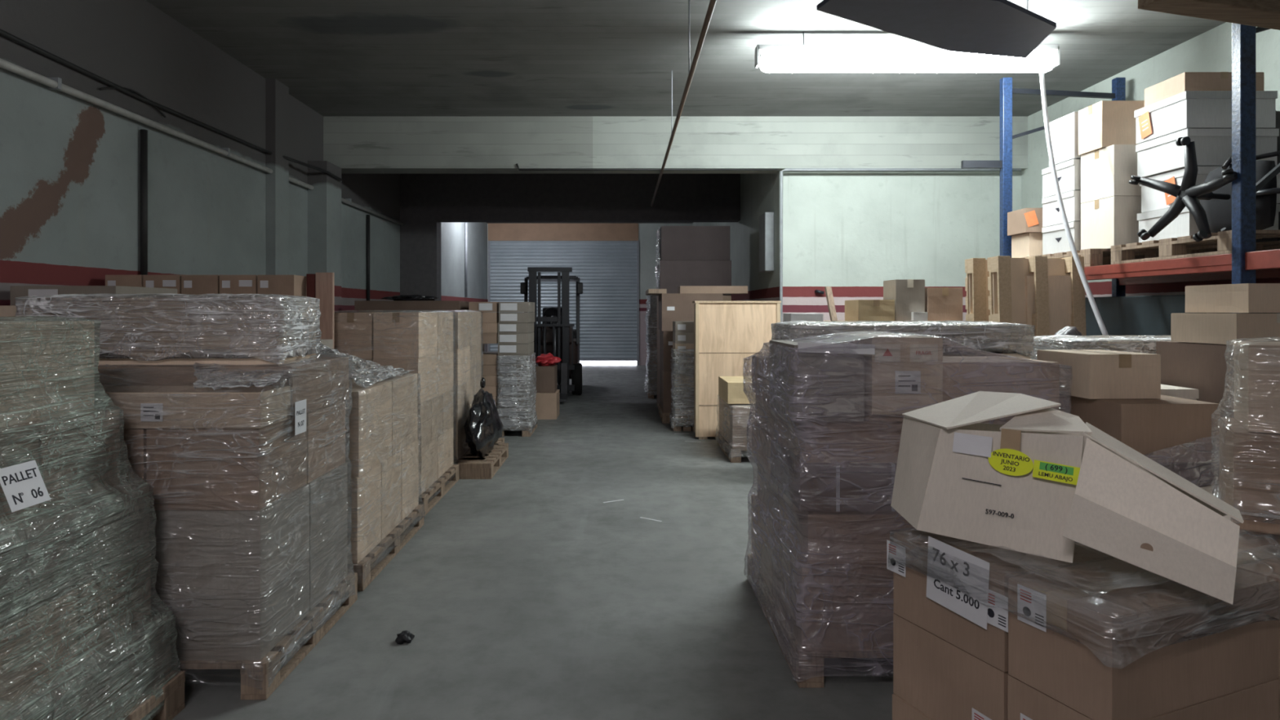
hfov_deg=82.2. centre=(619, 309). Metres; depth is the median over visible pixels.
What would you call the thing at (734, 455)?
wooden pallet
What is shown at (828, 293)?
wooden stake
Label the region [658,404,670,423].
wooden pallet
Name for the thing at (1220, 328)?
cardboard box
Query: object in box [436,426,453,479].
cardboard box
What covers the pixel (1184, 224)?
cardboard box
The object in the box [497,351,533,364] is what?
cardboard box
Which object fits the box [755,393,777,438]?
cardboard box
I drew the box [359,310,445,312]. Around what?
cardboard box
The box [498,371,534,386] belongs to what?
cardboard box
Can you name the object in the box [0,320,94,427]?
cardboard box
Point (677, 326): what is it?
cardboard box
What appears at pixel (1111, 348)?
cardboard box
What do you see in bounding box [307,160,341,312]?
pillar
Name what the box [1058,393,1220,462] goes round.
cardboard box
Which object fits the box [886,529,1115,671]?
cardboard box
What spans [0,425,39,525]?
cardboard box
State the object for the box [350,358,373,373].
cardboard box
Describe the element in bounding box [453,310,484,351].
cardboard box
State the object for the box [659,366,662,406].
cardboard box
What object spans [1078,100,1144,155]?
cardboard box
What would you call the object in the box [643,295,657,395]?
wrap
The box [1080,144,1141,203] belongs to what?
cardboard box
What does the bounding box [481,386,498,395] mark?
cardboard box
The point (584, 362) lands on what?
ground
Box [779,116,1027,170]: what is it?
ceiling beam
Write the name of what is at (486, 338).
cardboard box
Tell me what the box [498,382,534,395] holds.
cardboard box
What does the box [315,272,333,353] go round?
board
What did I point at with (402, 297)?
bag
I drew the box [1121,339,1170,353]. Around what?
cardboard box
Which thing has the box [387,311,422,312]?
cardboard box
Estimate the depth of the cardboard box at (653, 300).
12.46 m
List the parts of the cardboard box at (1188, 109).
lid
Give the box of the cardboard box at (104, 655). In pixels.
[27,616,171,719]
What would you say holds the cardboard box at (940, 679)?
on the cardboard box at (902, 709)
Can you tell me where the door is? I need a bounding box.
[488,240,639,365]
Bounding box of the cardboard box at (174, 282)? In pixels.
[143,275,181,293]
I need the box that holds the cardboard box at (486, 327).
[480,322,498,333]
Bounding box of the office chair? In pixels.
[1128,136,1279,242]
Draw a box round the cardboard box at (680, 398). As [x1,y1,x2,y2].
[672,394,693,408]
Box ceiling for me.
[146,0,1225,223]
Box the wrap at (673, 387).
[669,346,693,427]
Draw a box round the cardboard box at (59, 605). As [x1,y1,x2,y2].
[0,588,77,715]
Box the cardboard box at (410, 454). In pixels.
[400,439,418,520]
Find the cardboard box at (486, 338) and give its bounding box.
[480,333,497,343]
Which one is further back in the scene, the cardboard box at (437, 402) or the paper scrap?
the cardboard box at (437, 402)
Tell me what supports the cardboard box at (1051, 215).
on the cardboard box at (1055, 240)
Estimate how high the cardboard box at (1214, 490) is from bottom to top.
0.239 m
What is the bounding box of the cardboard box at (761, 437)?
[751,422,777,475]
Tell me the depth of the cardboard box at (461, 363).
6.83 m
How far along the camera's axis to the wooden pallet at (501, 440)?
6.87 m
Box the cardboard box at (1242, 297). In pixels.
[1185,283,1279,312]
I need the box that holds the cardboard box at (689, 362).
[672,353,693,364]
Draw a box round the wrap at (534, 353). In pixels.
[496,352,537,432]
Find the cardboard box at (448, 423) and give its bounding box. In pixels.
[443,388,453,433]
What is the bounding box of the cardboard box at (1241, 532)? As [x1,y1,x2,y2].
[1239,529,1255,535]
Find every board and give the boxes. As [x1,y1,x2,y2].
[306,274,315,297]
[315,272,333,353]
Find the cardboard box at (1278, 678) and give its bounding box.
[1277,675,1279,719]
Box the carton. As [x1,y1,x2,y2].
[890,391,1244,604]
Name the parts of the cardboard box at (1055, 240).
lid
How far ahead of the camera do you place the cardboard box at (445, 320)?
6.16 m
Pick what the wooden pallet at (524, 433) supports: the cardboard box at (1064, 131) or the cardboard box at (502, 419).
the cardboard box at (502, 419)
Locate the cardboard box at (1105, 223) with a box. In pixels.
[1080,195,1142,249]
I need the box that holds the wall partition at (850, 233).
[776,170,1021,323]
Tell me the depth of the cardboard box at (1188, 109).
5.10 m
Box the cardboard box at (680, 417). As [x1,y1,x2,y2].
[672,404,693,419]
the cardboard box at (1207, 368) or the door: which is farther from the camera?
the door
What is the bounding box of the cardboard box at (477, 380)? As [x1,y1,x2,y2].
[473,375,480,395]
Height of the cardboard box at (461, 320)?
0.335 m
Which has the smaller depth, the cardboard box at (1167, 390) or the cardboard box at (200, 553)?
the cardboard box at (200, 553)
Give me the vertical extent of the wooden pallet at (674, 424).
0.140 m
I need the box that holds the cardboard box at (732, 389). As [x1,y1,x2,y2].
[718,376,755,404]
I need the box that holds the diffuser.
[759,53,1054,72]
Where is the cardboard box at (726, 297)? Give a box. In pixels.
[657,294,731,408]
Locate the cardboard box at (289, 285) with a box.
[257,275,306,298]
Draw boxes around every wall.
[0,0,487,351]
[400,173,740,300]
[487,223,692,364]
[692,173,776,301]
[1021,22,1279,297]
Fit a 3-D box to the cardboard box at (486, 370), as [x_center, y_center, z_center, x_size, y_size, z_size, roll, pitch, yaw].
[-1.626,0.714,9.010,0.329,0.121,0.609,0,0,0]
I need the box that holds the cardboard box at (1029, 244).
[1011,232,1042,257]
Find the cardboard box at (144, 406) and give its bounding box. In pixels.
[93,385,290,428]
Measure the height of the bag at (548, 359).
0.180 m
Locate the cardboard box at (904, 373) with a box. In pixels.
[833,333,942,414]
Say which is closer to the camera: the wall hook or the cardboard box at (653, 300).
the wall hook
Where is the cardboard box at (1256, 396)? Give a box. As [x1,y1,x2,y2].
[1233,341,1279,433]
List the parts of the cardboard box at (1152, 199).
lid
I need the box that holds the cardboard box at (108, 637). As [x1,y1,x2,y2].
[76,551,151,663]
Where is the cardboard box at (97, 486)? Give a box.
[14,409,119,511]
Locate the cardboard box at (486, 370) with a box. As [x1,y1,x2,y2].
[480,364,497,375]
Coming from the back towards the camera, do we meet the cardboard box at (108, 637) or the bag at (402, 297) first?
the bag at (402, 297)
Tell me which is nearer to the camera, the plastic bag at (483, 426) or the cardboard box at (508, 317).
the plastic bag at (483, 426)
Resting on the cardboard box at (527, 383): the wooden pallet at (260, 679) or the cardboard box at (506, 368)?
the cardboard box at (506, 368)
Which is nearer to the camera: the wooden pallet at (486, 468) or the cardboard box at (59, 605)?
the cardboard box at (59, 605)
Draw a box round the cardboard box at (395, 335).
[373,312,437,358]
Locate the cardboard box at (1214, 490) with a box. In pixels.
[1200,484,1219,498]
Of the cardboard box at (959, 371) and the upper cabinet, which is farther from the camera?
the upper cabinet
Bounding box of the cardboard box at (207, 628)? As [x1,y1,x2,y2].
[151,560,309,660]
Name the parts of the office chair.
arm, arm, arm, arm, arm, seat, armrest, armrest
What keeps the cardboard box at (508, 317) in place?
on the cardboard box at (503, 327)
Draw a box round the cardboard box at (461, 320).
[422,311,470,348]
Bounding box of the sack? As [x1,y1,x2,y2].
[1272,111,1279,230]
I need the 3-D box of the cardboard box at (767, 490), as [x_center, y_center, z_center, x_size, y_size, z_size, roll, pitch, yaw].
[0.995,0.910,3.770,0.479,0.219,0.529,0,0,0]
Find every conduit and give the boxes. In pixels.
[140,128,147,275]
[366,214,369,300]
[464,222,466,297]
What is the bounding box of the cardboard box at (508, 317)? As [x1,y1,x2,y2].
[498,311,534,322]
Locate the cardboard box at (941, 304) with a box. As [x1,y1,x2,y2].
[924,287,962,320]
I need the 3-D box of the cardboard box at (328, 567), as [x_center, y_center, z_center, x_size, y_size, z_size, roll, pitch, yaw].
[-1.850,1.240,3.530,0.909,0.239,0.449,0,0,0]
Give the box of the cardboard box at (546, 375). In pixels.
[533,364,556,392]
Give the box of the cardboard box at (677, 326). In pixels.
[672,320,693,332]
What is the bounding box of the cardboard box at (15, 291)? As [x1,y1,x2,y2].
[10,285,177,305]
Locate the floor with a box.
[172,364,893,719]
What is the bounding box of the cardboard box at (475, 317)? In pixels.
[470,311,480,346]
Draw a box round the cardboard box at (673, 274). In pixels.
[657,260,731,296]
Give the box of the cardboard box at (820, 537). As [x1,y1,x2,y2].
[778,488,915,564]
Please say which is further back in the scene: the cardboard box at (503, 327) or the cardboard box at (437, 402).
the cardboard box at (503, 327)
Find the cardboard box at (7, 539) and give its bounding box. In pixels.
[0,530,25,627]
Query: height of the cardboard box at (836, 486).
0.188 m
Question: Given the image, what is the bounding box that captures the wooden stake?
[824,286,837,320]
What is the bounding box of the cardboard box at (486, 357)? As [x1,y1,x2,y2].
[480,351,497,364]
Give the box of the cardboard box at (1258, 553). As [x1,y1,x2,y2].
[1236,532,1279,676]
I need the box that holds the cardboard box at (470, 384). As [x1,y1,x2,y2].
[466,378,474,416]
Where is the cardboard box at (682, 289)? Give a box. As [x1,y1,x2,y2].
[677,285,747,293]
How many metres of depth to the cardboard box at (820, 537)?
2.95 m
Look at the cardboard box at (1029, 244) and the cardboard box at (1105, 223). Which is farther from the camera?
the cardboard box at (1029, 244)
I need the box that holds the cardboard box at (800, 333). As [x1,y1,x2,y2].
[774,324,1031,359]
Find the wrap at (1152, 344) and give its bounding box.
[1031,334,1170,359]
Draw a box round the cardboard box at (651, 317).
[648,315,657,340]
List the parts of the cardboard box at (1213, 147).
lid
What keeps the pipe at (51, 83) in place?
attached to the wall at (70, 165)
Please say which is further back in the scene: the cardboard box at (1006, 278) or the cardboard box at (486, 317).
the cardboard box at (486, 317)
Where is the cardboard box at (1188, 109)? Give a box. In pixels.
[1134,90,1277,143]
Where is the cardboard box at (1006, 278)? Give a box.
[986,255,1086,336]
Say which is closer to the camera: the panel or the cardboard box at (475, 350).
the panel
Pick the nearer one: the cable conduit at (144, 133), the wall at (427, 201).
the cable conduit at (144, 133)
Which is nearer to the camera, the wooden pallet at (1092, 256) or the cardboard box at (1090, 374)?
the cardboard box at (1090, 374)
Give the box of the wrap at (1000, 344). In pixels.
[771,320,1035,358]
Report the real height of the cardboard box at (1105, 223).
0.400 m
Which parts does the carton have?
panel, panel, panel, panel, panel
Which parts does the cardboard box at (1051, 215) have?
lid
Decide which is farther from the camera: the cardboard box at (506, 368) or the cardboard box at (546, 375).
the cardboard box at (546, 375)
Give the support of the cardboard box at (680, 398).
on the cardboard box at (680, 417)
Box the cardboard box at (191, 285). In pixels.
[181,275,219,296]
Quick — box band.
[797,342,875,354]
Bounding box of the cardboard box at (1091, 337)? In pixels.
[1090,337,1142,339]
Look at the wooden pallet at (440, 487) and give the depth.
5.83 m
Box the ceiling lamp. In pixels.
[755,31,1108,335]
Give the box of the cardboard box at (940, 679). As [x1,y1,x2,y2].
[893,613,1008,719]
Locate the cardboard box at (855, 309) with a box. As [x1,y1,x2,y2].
[844,299,894,320]
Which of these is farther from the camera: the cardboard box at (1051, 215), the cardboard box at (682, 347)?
the cardboard box at (682, 347)
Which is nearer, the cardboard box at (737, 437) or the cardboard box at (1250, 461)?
the cardboard box at (1250, 461)
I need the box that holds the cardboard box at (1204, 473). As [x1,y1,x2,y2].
[1156,462,1219,487]
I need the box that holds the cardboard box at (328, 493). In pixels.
[306,462,347,558]
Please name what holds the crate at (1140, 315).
on the crate
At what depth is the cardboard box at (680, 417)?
9.09 m
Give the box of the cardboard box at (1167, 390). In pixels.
[1160,384,1199,398]
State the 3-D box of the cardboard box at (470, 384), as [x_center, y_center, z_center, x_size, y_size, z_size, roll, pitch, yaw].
[-1.800,0.858,7.230,0.649,0.334,0.369,0,0,0]
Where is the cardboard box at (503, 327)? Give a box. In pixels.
[497,322,533,333]
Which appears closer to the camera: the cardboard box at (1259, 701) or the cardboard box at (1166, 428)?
the cardboard box at (1259, 701)
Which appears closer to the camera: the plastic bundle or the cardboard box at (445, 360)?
the plastic bundle
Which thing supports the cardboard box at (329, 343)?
on the cardboard box
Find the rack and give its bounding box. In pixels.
[960,22,1279,313]
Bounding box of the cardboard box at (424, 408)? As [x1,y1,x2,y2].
[417,399,431,450]
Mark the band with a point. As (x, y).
(855, 348)
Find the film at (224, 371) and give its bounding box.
[192,354,319,390]
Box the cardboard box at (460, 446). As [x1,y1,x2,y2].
[453,415,470,459]
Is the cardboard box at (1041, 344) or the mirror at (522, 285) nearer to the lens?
the cardboard box at (1041, 344)
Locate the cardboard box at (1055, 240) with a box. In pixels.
[1041,221,1080,254]
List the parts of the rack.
arm, post, post, post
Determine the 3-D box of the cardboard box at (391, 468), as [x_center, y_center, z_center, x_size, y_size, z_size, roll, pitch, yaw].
[-1.600,1.130,4.520,0.389,0.459,0.389,0,0,0]
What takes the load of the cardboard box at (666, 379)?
on the wooden pallet
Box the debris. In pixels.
[395,630,414,644]
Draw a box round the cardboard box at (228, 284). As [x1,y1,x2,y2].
[219,275,257,297]
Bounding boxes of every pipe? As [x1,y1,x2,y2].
[0,57,403,225]
[515,163,778,170]
[650,0,716,206]
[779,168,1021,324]
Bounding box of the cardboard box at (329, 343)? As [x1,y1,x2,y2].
[318,339,333,355]
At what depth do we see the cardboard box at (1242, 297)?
3.36 m
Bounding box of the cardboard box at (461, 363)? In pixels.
[453,346,470,386]
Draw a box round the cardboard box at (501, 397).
[497,391,533,406]
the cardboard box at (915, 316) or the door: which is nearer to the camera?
the cardboard box at (915, 316)
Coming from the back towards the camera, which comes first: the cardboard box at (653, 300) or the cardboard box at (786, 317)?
the cardboard box at (653, 300)
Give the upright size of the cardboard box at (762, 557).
0.339 m
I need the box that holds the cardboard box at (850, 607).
[773,524,893,650]
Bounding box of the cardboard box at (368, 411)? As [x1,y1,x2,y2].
[345,381,391,477]
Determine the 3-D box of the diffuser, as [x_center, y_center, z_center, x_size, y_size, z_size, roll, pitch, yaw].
[2.420,-2.090,6.200,2.480,0.156,0.160,0,0,0]
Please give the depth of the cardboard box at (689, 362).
9.09 m
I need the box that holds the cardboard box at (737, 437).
[725,419,751,448]
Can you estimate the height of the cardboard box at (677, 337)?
0.134 m
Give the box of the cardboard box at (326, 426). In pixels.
[306,400,345,483]
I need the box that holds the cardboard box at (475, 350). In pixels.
[470,343,480,379]
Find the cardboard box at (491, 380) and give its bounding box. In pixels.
[480,374,498,386]
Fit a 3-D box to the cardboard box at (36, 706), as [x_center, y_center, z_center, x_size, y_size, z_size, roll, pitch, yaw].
[-2.120,1.255,1.890,0.869,0.209,0.569,0,0,0]
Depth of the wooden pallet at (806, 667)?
2.98 m
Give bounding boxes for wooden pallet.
[111,671,185,719]
[171,572,357,699]
[347,504,424,591]
[418,464,458,516]
[453,437,504,462]
[457,443,508,479]
[502,418,537,436]
[645,384,657,398]
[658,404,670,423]
[670,413,693,431]
[717,431,751,462]
[746,554,893,688]
[1021,248,1217,266]
[1111,230,1279,264]
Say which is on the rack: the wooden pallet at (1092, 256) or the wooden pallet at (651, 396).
the wooden pallet at (1092, 256)
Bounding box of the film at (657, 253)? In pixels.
[654,226,660,288]
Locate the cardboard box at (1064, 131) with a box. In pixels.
[1048,111,1080,166]
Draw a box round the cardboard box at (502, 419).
[499,411,534,427]
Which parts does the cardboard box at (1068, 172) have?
lid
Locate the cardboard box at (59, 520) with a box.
[0,484,149,613]
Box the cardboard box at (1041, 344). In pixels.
[1031,337,1067,359]
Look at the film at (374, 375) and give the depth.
4.44 m
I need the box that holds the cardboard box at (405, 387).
[348,373,417,455]
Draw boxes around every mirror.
[520,281,526,293]
[576,281,582,293]
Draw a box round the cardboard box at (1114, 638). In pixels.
[1008,558,1278,719]
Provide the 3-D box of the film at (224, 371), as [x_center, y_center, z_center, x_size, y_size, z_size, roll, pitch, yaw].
[-1.584,0.263,3.180,0.432,0.101,0.640,0,0,0]
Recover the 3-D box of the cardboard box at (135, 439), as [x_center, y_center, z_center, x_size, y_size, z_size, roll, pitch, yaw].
[-2.080,0.620,3.075,0.449,0.319,0.439,0,0,0]
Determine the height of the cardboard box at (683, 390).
0.134 m
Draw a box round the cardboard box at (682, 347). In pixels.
[672,342,693,354]
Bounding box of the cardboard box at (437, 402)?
[431,393,443,441]
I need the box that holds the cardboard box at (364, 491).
[346,463,381,564]
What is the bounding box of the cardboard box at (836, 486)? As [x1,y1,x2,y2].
[770,440,897,511]
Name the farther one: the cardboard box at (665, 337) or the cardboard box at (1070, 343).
the cardboard box at (665, 337)
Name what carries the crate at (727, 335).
on the floor
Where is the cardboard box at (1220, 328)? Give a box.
[1170,312,1279,345]
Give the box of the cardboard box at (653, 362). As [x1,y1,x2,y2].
[649,340,657,365]
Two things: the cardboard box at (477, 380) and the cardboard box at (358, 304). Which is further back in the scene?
the cardboard box at (358, 304)
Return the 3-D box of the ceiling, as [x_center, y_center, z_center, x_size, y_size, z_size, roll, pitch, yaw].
[0.675,-2.450,8.500,8.950,0.200,23.400,0,0,0]
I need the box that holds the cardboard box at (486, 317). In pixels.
[480,311,504,322]
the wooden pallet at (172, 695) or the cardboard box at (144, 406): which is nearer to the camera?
the wooden pallet at (172, 695)
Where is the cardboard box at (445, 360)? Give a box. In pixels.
[437,350,453,395]
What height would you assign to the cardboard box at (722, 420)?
0.219 m
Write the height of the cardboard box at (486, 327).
0.121 m
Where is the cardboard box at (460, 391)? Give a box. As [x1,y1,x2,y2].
[453,382,466,422]
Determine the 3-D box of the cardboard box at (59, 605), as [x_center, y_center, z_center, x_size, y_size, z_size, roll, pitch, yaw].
[-2.155,1.025,2.190,0.799,0.249,0.369,0,0,0]
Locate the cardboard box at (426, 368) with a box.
[373,354,437,404]
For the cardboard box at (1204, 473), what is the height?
0.379 m
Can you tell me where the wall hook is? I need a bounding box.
[814,289,824,294]
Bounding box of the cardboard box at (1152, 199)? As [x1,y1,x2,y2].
[1139,166,1279,212]
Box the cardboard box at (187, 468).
[146,413,306,510]
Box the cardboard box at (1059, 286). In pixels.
[1025,275,1071,336]
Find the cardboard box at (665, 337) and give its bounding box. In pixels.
[659,329,672,371]
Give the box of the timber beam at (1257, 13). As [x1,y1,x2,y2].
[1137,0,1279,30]
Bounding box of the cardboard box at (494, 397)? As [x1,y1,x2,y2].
[492,395,497,405]
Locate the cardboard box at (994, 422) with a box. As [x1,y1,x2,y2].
[979,420,1008,425]
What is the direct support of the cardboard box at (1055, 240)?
on the wooden pallet at (1092, 256)
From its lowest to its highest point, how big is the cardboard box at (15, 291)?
0.499 m
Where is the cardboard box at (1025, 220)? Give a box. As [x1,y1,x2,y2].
[1007,208,1044,235]
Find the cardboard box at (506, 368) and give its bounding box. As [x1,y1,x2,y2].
[497,362,533,375]
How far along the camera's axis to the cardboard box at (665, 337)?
9.73 m
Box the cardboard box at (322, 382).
[94,356,348,435]
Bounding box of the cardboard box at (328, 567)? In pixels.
[308,528,347,611]
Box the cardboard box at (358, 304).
[354,300,469,310]
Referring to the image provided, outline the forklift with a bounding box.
[520,266,582,401]
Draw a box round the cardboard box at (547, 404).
[533,389,559,419]
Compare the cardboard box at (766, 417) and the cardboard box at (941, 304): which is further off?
the cardboard box at (941, 304)
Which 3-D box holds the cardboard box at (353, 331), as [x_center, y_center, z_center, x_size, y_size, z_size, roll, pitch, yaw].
[-1.960,0.187,5.610,0.309,0.335,0.551,0,0,0]
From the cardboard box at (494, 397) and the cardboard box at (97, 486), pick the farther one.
the cardboard box at (494, 397)
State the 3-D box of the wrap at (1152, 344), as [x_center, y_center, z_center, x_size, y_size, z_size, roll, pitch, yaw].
[2.961,0.374,4.270,1.055,0.453,0.635,0,0,0]
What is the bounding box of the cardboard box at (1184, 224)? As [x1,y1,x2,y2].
[1137,204,1279,242]
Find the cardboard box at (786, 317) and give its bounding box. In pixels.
[782,313,822,324]
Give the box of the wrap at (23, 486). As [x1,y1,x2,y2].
[0,315,181,719]
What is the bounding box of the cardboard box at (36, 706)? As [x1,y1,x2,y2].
[0,697,51,719]
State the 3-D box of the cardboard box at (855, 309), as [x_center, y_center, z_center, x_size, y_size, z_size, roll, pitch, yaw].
[2.190,0.005,6.450,0.310,0.186,0.382,0,0,0]
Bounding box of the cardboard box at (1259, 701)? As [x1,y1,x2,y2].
[1007,674,1278,719]
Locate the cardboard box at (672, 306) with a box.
[658,293,723,331]
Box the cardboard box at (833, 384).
[768,340,864,421]
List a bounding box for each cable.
[0,29,342,181]
[98,87,165,117]
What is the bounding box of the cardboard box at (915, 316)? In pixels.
[911,311,927,320]
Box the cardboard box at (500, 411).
[497,401,533,417]
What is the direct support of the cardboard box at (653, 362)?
on the cardboard box at (652, 377)
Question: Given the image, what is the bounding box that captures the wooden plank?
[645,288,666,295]
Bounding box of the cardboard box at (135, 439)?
[120,428,146,484]
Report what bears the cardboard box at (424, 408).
on the cardboard box at (428, 455)
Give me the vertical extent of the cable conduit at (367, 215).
1.300 m
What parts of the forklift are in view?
guard post, mast rail, seat, load backrest, mast rail, mast rail, guard post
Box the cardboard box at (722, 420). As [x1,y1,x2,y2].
[719,413,725,439]
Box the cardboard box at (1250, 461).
[1219,417,1279,534]
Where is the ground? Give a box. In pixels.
[579,360,636,364]
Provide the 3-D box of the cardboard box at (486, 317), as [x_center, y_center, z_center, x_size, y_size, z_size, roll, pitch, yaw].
[-1.630,0.089,9.010,0.329,0.121,0.609,0,0,0]
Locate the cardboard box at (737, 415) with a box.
[725,402,755,426]
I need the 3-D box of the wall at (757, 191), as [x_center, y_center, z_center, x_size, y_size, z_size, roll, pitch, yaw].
[2.070,-0.425,14.575,0.200,3.850,10.650,0,0,0]
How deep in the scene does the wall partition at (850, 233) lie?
9.05 m
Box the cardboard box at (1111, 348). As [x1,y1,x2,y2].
[1093,339,1145,352]
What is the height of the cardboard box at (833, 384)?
0.304 m
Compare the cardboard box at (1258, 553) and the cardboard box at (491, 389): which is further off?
the cardboard box at (491, 389)
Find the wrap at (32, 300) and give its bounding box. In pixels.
[14,293,321,364]
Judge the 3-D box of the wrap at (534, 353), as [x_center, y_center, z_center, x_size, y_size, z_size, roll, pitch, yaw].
[-1.266,0.995,9.009,0.458,0.910,0.692,0,0,0]
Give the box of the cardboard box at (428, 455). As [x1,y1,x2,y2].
[418,438,437,496]
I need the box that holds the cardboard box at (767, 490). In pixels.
[757,462,778,523]
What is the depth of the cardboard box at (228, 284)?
5.01 m
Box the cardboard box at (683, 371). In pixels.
[672,364,693,376]
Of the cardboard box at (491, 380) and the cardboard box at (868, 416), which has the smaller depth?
the cardboard box at (868, 416)
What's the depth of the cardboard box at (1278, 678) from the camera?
1.77 m
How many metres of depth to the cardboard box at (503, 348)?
8.71 m
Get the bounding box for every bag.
[380,294,437,300]
[463,377,503,457]
[533,352,560,365]
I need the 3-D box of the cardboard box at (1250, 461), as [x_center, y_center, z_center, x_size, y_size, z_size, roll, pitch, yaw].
[1.998,0.489,2.161,0.329,0.277,0.369,0,0,34]
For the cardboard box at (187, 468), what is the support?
on the cardboard box at (200, 553)
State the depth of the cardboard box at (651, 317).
12.46 m
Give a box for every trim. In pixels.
[265,78,288,275]
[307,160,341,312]
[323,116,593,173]
[488,223,638,240]
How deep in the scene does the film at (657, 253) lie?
11.01 m
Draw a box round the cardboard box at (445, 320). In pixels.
[429,311,453,354]
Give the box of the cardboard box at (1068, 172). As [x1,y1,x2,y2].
[1041,159,1080,198]
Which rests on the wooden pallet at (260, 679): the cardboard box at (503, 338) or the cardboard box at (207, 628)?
the cardboard box at (207, 628)
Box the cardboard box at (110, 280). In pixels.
[105,275,143,287]
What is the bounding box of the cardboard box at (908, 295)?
[883,279,924,320]
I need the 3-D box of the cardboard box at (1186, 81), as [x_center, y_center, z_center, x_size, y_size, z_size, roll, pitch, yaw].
[4.270,-1.607,5.380,0.560,0.151,0.402,0,0,0]
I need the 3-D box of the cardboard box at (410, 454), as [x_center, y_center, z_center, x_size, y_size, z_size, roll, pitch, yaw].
[-1.600,1.130,4.920,0.389,0.459,0.389,0,0,0]
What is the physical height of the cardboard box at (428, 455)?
0.334 m
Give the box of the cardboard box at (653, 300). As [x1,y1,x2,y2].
[649,295,657,315]
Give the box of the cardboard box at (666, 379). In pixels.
[661,369,672,412]
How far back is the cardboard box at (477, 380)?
7.58 m
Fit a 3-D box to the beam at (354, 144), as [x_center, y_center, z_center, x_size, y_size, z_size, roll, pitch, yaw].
[-1.965,-2.035,9.075,3.270,0.630,0.350,0,0,0]
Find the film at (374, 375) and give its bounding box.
[318,343,414,388]
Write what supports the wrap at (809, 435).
on the wooden pallet at (806, 667)
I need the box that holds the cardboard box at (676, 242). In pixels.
[657,226,729,260]
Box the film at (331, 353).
[315,340,362,379]
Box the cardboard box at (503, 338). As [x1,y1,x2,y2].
[497,332,533,343]
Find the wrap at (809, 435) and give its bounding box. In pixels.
[742,341,1043,618]
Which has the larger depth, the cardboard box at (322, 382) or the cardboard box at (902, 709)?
the cardboard box at (322, 382)
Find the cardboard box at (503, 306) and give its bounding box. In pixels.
[498,302,534,311]
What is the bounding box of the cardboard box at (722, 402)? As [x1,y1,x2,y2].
[719,396,725,418]
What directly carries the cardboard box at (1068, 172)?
on the cardboard box at (1051, 215)
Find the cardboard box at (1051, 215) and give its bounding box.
[1041,190,1081,226]
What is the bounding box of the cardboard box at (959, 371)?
[942,355,1059,420]
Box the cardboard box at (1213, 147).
[1135,128,1279,177]
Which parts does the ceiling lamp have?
hanger rod, power cord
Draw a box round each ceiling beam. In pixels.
[592,116,782,173]
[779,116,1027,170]
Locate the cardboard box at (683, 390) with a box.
[672,384,693,397]
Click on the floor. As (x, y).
(522, 593)
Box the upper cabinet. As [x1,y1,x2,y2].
[759,212,773,272]
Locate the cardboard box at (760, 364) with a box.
[751,355,769,401]
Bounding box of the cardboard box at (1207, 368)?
[1155,341,1234,417]
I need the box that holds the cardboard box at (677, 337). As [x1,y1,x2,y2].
[672,331,693,343]
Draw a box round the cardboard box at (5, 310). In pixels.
[0,305,16,320]
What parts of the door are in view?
guide rail, rail, guide rail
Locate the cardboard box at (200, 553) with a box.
[149,484,309,598]
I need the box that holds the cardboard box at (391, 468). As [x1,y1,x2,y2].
[380,450,401,540]
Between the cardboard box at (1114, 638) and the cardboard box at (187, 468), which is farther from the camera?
the cardboard box at (187, 468)
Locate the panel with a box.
[816,0,1056,57]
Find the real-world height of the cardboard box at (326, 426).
0.319 m
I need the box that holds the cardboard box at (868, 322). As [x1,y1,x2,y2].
[840,321,892,324]
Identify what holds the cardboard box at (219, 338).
on the cardboard box at (322, 382)
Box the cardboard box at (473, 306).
[468,302,498,311]
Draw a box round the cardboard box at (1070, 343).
[1044,339,1108,350]
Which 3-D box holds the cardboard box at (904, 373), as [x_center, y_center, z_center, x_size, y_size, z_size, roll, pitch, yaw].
[1.135,0.261,3.152,0.279,0.304,0.524,0,0,0]
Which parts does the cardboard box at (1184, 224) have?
lid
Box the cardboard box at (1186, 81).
[1144,71,1264,106]
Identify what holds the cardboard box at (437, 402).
on the cardboard box at (428, 455)
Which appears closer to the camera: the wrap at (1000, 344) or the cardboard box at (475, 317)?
the wrap at (1000, 344)
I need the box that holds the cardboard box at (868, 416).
[864,411,903,421]
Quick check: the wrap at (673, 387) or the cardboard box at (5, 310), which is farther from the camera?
the wrap at (673, 387)
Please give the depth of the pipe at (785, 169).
8.87 m
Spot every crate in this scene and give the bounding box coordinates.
[692,301,781,439]
[1084,294,1279,337]
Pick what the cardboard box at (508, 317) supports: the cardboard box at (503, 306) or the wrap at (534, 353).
the cardboard box at (503, 306)
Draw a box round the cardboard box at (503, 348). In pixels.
[497,342,533,354]
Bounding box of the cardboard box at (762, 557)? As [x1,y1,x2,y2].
[751,494,778,594]
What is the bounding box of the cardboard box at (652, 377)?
[648,363,657,390]
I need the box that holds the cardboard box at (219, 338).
[18,297,315,365]
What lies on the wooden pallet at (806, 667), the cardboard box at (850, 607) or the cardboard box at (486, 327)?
the cardboard box at (850, 607)
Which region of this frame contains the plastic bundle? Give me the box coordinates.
[1053,326,1081,337]
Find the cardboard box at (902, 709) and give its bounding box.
[892,693,933,719]
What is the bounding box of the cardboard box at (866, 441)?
[777,410,902,462]
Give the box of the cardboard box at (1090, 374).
[1036,349,1160,399]
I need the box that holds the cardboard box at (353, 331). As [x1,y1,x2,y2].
[333,312,373,358]
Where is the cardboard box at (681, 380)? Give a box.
[672,373,693,386]

